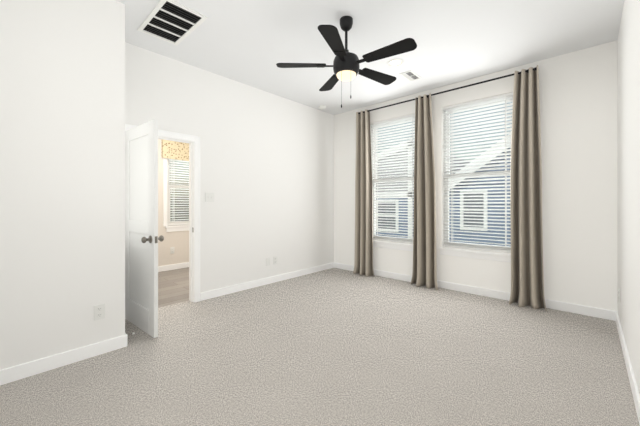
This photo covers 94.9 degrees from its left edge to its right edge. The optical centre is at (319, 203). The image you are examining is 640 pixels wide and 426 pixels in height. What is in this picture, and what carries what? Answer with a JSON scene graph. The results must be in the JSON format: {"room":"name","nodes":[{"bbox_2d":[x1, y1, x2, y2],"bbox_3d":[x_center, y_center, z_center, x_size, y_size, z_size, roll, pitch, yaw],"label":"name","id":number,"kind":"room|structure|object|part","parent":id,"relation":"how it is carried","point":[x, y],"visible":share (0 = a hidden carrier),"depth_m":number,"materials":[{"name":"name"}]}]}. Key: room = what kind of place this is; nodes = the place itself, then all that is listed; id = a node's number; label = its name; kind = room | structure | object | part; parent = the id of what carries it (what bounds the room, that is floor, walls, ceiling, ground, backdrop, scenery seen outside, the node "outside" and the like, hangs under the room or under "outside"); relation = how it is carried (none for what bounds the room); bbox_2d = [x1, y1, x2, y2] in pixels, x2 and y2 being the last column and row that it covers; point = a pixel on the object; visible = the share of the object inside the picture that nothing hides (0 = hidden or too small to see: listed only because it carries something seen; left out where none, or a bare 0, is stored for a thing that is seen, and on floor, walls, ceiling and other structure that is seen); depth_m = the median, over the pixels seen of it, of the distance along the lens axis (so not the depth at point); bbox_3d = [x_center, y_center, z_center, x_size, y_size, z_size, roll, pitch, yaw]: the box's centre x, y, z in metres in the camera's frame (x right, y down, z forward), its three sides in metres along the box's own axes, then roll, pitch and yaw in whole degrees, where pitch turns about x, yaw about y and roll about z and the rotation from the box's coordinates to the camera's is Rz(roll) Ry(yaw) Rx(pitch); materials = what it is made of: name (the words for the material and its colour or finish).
{"room":"bedroom","nodes":[
{"label":"bedroom","id":0,"kind":"room"},
{"bbox_2d":[0,0,124,369],"bbox_3d":[-2.239,-0.240,2.316,0.670,2.880,1.040,0,0,42],"label":"wall","id":1,"kind":"structure","parent":0,"point":[62,168],"depth_m":2.17,"materials":[{"name":"white paint"}]},
{"bbox_2d":[0,334,127,385],"bbox_3d":[-1.981,1.150,2.090,0.015,0.100,1.055,0,0,42],"label":"baseboard","id":2,"kind":"structure","parent":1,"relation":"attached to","point":[24,370],"depth_m":2.16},
{"bbox_2d":[94,303,104,320],"bbox_3d":[-1.756,0.860,2.342,0.008,0.117,0.072,0,0,42],"label":"electrical outlet","id":3,"kind":"object","parent":1,"relation":"attached to","point":[99,311],"visible":1,"depth_m":2.34,"materials":[{"name":"white plastic"}]},
{"bbox_2d":[158,267,188,307],"bbox_3d":[-2.142,1.230,4.529,1.930,0.060,3.000,0,0,42],"label":"floor","id":4,"kind":"structure","parent":0,"point":[173,286],"depth_m":4.27,"materials":[{"name":"brown wood"}]},
{"bbox_2d":[158,144,188,265],"bbox_3d":[-2.898,0.075,5.220,0.120,2.250,3.000,0,0,42],"label":"wall","id":5,"kind":"structure","parent":0,"point":[178,241],"depth_m":5.28,"materials":[{"name":"beige paint"}]},
{"bbox_2d":[158,262,188,271],"bbox_3d":[-2.849,1.150,5.174,0.015,0.100,3.000,0,0,42],"label":"baseboard","id":6,"kind":"structure","parent":5,"relation":"attached to","point":[173,267],"depth_m":5.36,"materials":[{"name":"white paint"}]},
{"bbox_2d":[163,158,188,231],"bbox_3d":[-2.507,-0.306,5.621,0.147,1.618,0.950,0,0,42],"label":"window","id":7,"kind":"structure","parent":5,"relation":"in","point":[170,225],"depth_m":5.41,"materials":[{"name":"white plastic"}]},
{"bbox_3d":[-2.478,0.452,5.594,0.067,0.103,0.890,0,0,42],"label":"sill","id":8,"kind":"part","parent":7,"relation":"part of","materials":[{"name":"white paint"}]},
{"bbox_2d":[125,42,333,292],"bbox_3d":[-0.881,-0.240,4.389,0.120,2.880,3.585,0,0,42],"label":"wall","id":9,"kind":"structure","parent":0,"point":[267,169],"depth_m":4.12,"materials":[{"name":"white paint"}]},
{"bbox_2d":[125,124,199,302],"bbox_3d":[-1.830,0.212,3.350,0.124,1.975,0.770,0,0,42],"label":"door frame","id":10,"kind":"structure","parent":9,"relation":"in","point":[191,221],"depth_m":3.60,"materials":[{"name":"white paint"}]},
{"bbox_2d":[125,119,157,337],"bbox_3d":[-1.756,0.217,2.801,0.720,1.935,0.109,0,0,39],"label":"door","id":11,"kind":"structure","parent":10,"relation":"attached to","point":[141,221],"depth_m":2.77,"materials":[{"name":"white paint"}]},
{"bbox_3d":[-1.541,0.317,2.605,0.068,0.068,0.074,0,0,39],"label":"door knob","id":12,"kind":"part","parent":11,"relation":"part of","materials":[{"name":"metal"}]},
{"bbox_2d":[205,193,213,201],"bbox_3d":[-1.395,-0.085,3.725,0.016,0.117,0.118,0,0,42],"label":"light switch","id":13,"kind":"object","parent":9,"relation":"attached to","point":[209,197],"visible":1,"depth_m":3.72,"materials":[{"name":"white plastic"}]},
{"bbox_2d":[200,262,333,300],"bbox_3d":[-0.604,1.150,4.592,0.015,0.100,2.593,0,0,42],"label":"baseboard","id":14,"kind":"structure","parent":9,"relation":"attached to","point":[206,295],"depth_m":4.29,"materials":[{"name":"white paint"}]},
{"bbox_2d":[266,257,269,265],"bbox_3d":[-0.775,0.865,4.404,0.016,0.117,0.072,0,0,42],"label":"electrical outlet","id":15,"kind":"object","parent":9,"relation":"attached to","point":[267,261],"visible":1,"depth_m":4.40,"materials":[{"name":"white plastic"}]},
{"bbox_2d":[273,256,276,263],"bbox_3d":[-0.683,0.865,4.510,0.008,0.117,0.072,0,0,42],"label":"electrical outlet","id":16,"kind":"object","parent":9,"relation":"attached to","point":[275,260],"visible":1,"depth_m":4.51,"materials":[{"name":"white plastic"}]},
{"bbox_2d":[0,268,639,425],"bbox_3d":[0.061,1.230,2.625,3.890,0.060,4.600,0,0,42],"label":"floor","id":17,"kind":"structure","parent":0,"point":[335,347],"depth_m":2.16,"materials":[{"name":"beige carpet"}]},
{"bbox_2d":[116,0,623,114],"bbox_3d":[-0.638,-1.740,3.291,6.060,0.120,4.880,0,0,42],"label":"ceiling","id":18,"kind":"structure","parent":0,"point":[252,43],"depth_m":2.98,"materials":[{"name":"white paint"}]},
{"bbox_2d":[137,0,207,44],"bbox_3d":[-1.382,-1.674,2.731,0.675,0.012,0.370,0,0,42],"label":"ceiling vent","id":19,"kind":"object","parent":18,"relation":"in","point":[173,22],"visible":1,"depth_m":2.70,"materials":[{"name":"white plastic"}]},
{"bbox_2d":[276,16,416,107],"bbox_3d":[0.275,-1.264,2.670,1.203,0.832,1.221,0,0,42],"label":"fan","id":20,"kind":"object","parent":18,"relation":"hanging from","point":[345,65],"visible":1,"depth_m":2.59,"materials":[{"name":"black metal"}]},
{"bbox_3d":[-0.139,-1.265,2.680,0.442,0.035,0.411,0,0,42],"label":"blade","id":21,"kind":"part","parent":20,"relation":"part of","materials":[{"name":"black wood"}]},
{"bbox_3d":[0.136,-1.265,3.042,0.496,0.035,0.331,0,0,42],"label":"blade","id":22,"kind":"part","parent":20,"relation":"part of","materials":[{"name":"black wood"}]},
{"bbox_3d":[0.134,-1.265,2.320,0.290,0.035,0.514,0,0,42],"label":"blade","id":23,"kind":"part","parent":20,"relation":"part of","materials":[{"name":"black wood"}]},
{"bbox_3d":[0.239,-1.156,2.679,0.180,0.056,0.180,0,0,42],"label":"light glass","id":24,"kind":"part","parent":20,"relation":"part of","materials":[{"name":"white glass"}]},
{"bbox_3d":[0.549,-1.265,2.881,0.205,0.035,0.538,0,0,42],"label":"blade","id":25,"kind":"part","parent":20,"relation":"part of","materials":[{"name":"black wood"}]},
{"bbox_3d":[0.543,-1.265,2.473,0.541,0.035,0.166,0,0,42],"label":"blade","id":26,"kind":"part","parent":20,"relation":"part of","materials":[{"name":"black wood"}]},
{"bbox_2d":[387,59,403,66],"bbox_3d":[0.896,-1.676,3.488,0.190,0.008,0.190,0,0,42],"label":"recessed light","id":27,"kind":"object","parent":18,"relation":"in","point":[401,60],"visible":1,"depth_m":3.47,"materials":[{"name":"white plastic"}]},
{"bbox_2d":[399,70,420,81],"bbox_3d":[1.188,-1.675,3.852,0.160,0.010,0.310,0,0,42],"label":"ceiling vent","id":28,"kind":"object","parent":18,"relation":"in","point":[407,77],"visible":1,"depth_m":3.85,"materials":[{"name":"white plastic"}]},
{"bbox_2d":[334,40,616,310],"bbox_3d":[1.710,-0.240,4.342,3.770,2.880,0.160,0,0,42],"label":"wall","id":29,"kind":"structure","parent":0,"point":[578,120],"depth_m":3.32,"materials":[{"name":"white paint"}]},
{"bbox_2d":[370,114,414,243],"bbox_3d":[1.225,-0.383,4.790,0.910,2.005,0.143,0,0,42],"label":"window","id":30,"kind":"structure","parent":29,"relation":"in","point":[386,150],"depth_m":4.79,"materials":[{"name":"white plastic"}]},
{"bbox_2d":[372,125,372,172],"bbox_3d":[0.916,-0.383,4.976,0.069,1.945,0.011,0,0,30],"label":"blind cord","id":31,"kind":"object","parent":30,"relation":"hanging from","point":[372,125],"depth_m":4.99,"materials":[{"name":"white plastic"}]},
{"bbox_2d":[377,126,377,238],"bbox_3d":[0.979,-0.383,5.003,0.008,1.945,0.002,0,0,42],"label":"blind cord","id":32,"kind":"object","parent":30,"relation":"hanging from","point":[377,126],"depth_m":5.00,"materials":[{"name":"white plastic"}]},
{"bbox_3d":[1.199,-0.385,4.761,0.906,1.998,0.064,0,0,42],"label":"left window blind rails","id":33,"kind":"part","parent":30,"relation":"part of","materials":[{"name":"white plastic"}]},
{"bbox_2d":[412,116,412,241],"bbox_3d":[1.423,-0.383,4.525,0.008,1.945,0.002,0,0,42],"label":"blind cord","id":34,"kind":"object","parent":30,"relation":"hanging from","point":[412,175],"depth_m":4.52,"materials":[{"name":"white plastic"}]},
{"bbox_2d":[373,240,412,250],"bbox_3d":[1.184,0.671,4.744,0.980,0.103,0.107,0,0,42],"label":"sill","id":35,"kind":"structure","parent":29,"relation":"attached to","point":[395,245],"depth_m":4.70,"materials":[{"name":"white paint"}]},
{"bbox_2d":[358,67,536,113],"bbox_3d":[1.591,-1.555,4.257,2.524,0.080,0.127,0,0,42],"label":"curtain rod","id":36,"kind":"object","parent":29,"relation":"attached to","point":[527,71],"visible":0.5,"depth_m":3.97,"materials":[{"name":"black metal"}]},
{"bbox_2d":[353,109,373,275],"bbox_3d":[0.733,-0.191,4.972,0.436,2.771,0.149,0,0,42],"label":"curtain","id":37,"kind":"object","parent":36,"relation":"hanging from","point":[363,263],"visible":1,"depth_m":4.95,"materials":[{"name":"fabric"}]},
{"bbox_2d":[410,93,437,289],"bbox_3d":[1.518,-0.191,4.251,0.421,2.771,0.149,0,0,42],"label":"curtain","id":38,"kind":"object","parent":36,"relation":"hanging from","point":[424,272],"visible":0.98,"depth_m":4.26,"materials":[{"name":"fabric"}]},
{"bbox_2d":[509,65,546,311],"bbox_3d":[2.422,-0.191,3.422,0.368,2.771,0.156,0,0,42],"label":"curtain","id":39,"kind":"object","parent":36,"relation":"hanging from","point":[527,281],"visible":1,"depth_m":3.44,"materials":[{"name":"fabric"}]},
{"bbox_2d":[334,262,614,320],"bbox_3d":[1.651,1.150,4.278,3.740,0.100,0.015,0,0,42],"label":"baseboard","id":40,"kind":"structure","parent":29,"relation":"attached to","point":[582,310],"depth_m":3.75,"materials":[{"name":"white paint"}]},
{"bbox_2d":[438,247,510,261],"bbox_3d":[2.092,0.671,3.915,0.980,0.103,0.107,0,0,42],"label":"sill","id":41,"kind":"structure","parent":29,"relation":"attached to","point":[488,255],"depth_m":3.88,"materials":[{"name":"white paint"}]},
{"bbox_2d":[442,92,512,252],"bbox_3d":[2.134,-0.383,3.961,0.910,2.005,0.143,0,0,42],"label":"window","id":42,"kind":"structure","parent":29,"relation":"in","point":[447,153],"depth_m":3.95,"materials":[{"name":"white plastic"}]},
{"bbox_2d":[451,108,451,245],"bbox_3d":[1.824,-0.383,4.147,0.069,1.945,0.011,0,0,30],"label":"blind cord","id":43,"kind":"object","parent":42,"relation":"hanging from","point":[451,108],"depth_m":4.13,"materials":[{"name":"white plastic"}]},
{"bbox_3d":[2.107,-0.385,3.931,0.906,1.998,0.064,0,0,42],"label":"right window blind rails","id":44,"kind":"part","parent":42,"relation":"part of","materials":[{"name":"white plastic"}]},
{"bbox_2d":[505,97,506,250],"bbox_3d":[2.332,-0.383,3.696,0.008,1.945,0.002,0,0,42],"label":"blind cord","id":45,"kind":"object","parent":42,"relation":"hanging from","point":[505,177],"depth_m":3.69,"materials":[{"name":"white plastic"}]},
{"bbox_2d":[617,0,639,393],"bbox_3d":[1.555,-0.240,1.288,0.120,2.880,4.880,0,0,42],"label":"wall","id":46,"kind":"structure","parent":0,"point":[628,167],"depth_m":2.12,"materials":[{"name":"white paint"}]},
{"bbox_2d":[615,311,639,424],"bbox_3d":[1.492,1.150,1.319,0.015,0.100,4.600,0,0,42],"label":"baseboard","id":47,"kind":"structure","parent":46,"relation":"attached to","point":[634,386],"depth_m":2.00,"materials":[{"name":"white paint"}]},
{"bbox_3d":[-2.898,-1.365,5.220,0.120,0.630,3.000,0,0,42],"label":"wall","id":48,"kind":"structure","parent":0,"visible":0},
{"bbox_2d":[162,140,188,160],"bbox_3d":[-2.455,-0.979,5.573,0.059,0.342,1.004,0,0,42],"label":"valance","id":49,"kind":"object","parent":48,"relation":"attached to","point":[175,150],"visible":0.4,"depth_m":5.35,"materials":[{"name":"fabric"}]},
{"bbox_3d":[10.115,4.500,11.077,80.000,0.200,90.000,0,0,42],"label":"ground","id":50,"kind":"structure","parent":0,"visible":0},
{"bbox_2d":[376,195,413,237],"bbox_3d":[3.615,2.050,14.303,6.050,4.700,9.000,0,0,42],"label":"wall","id":51,"kind":"structure","parent":50,"relation":"on","point":[399,220],"depth_m":9.16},
{"bbox_2d":[376,139,411,237],"bbox_3d":[0.578,1.203,10.976,6.050,6.394,0.050,0,0,42],"label":"trim","id":52,"kind":"structure","parent":51,"relation":"attached to","point":[402,193],"depth_m":9.00,"materials":[{"name":"white"}]},
{"bbox_2d":[376,144,468,193],"bbox_3d":[3.622,-1.097,14.311,6.050,1.594,8.980,0,0,42],"label":"house roof","id":53,"kind":"structure","parent":51,"relation":"on","point":[403,171],"depth_m":9.42,"materials":[{"name":"grey"}]},
{"bbox_2d":[449,148,510,245],"bbox_3d":[9.841,0.536,9.295,9.800,7.727,9.000,0,0,42],"label":"wall","id":54,"kind":"structure","parent":50,"relation":"on","point":[495,238],"depth_m":7.97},
{"bbox_2d":[376,190,487,231],"bbox_3d":[3.206,0.240,8.902,3.210,1.300,0.530,0,0,42],"label":"window frame","id":55,"kind":"object","parent":54,"relation":"attached to","point":[460,213],"depth_m":8.42,"materials":[{"name":"white"}]},
{"bbox_2d":[378,194,483,228],"bbox_3d":[3.212,0.240,8.909,3.030,1.120,0.506,0,0,42],"label":"window","id":56,"kind":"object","parent":55,"relation":"in","point":[464,213],"depth_m":8.37,"materials":[{"name":"grey glass"}]},
{"bbox_3d":[9.740,-1.597,9.184,10.400,3.780,9.300,0,0,42],"label":"house roof","id":57,"kind":"structure","parent":54,"relation":"on","visible":0},
{"bbox_2d":[449,134,510,189],"bbox_3d":[6.595,-1.507,5.739,10.400,3.980,0.030,0,0,42],"label":"rake","id":58,"kind":"object","parent":57,"relation":"attached to","point":[480,161],"depth_m":7.83,"materials":[{"name":"white"}]}
]}

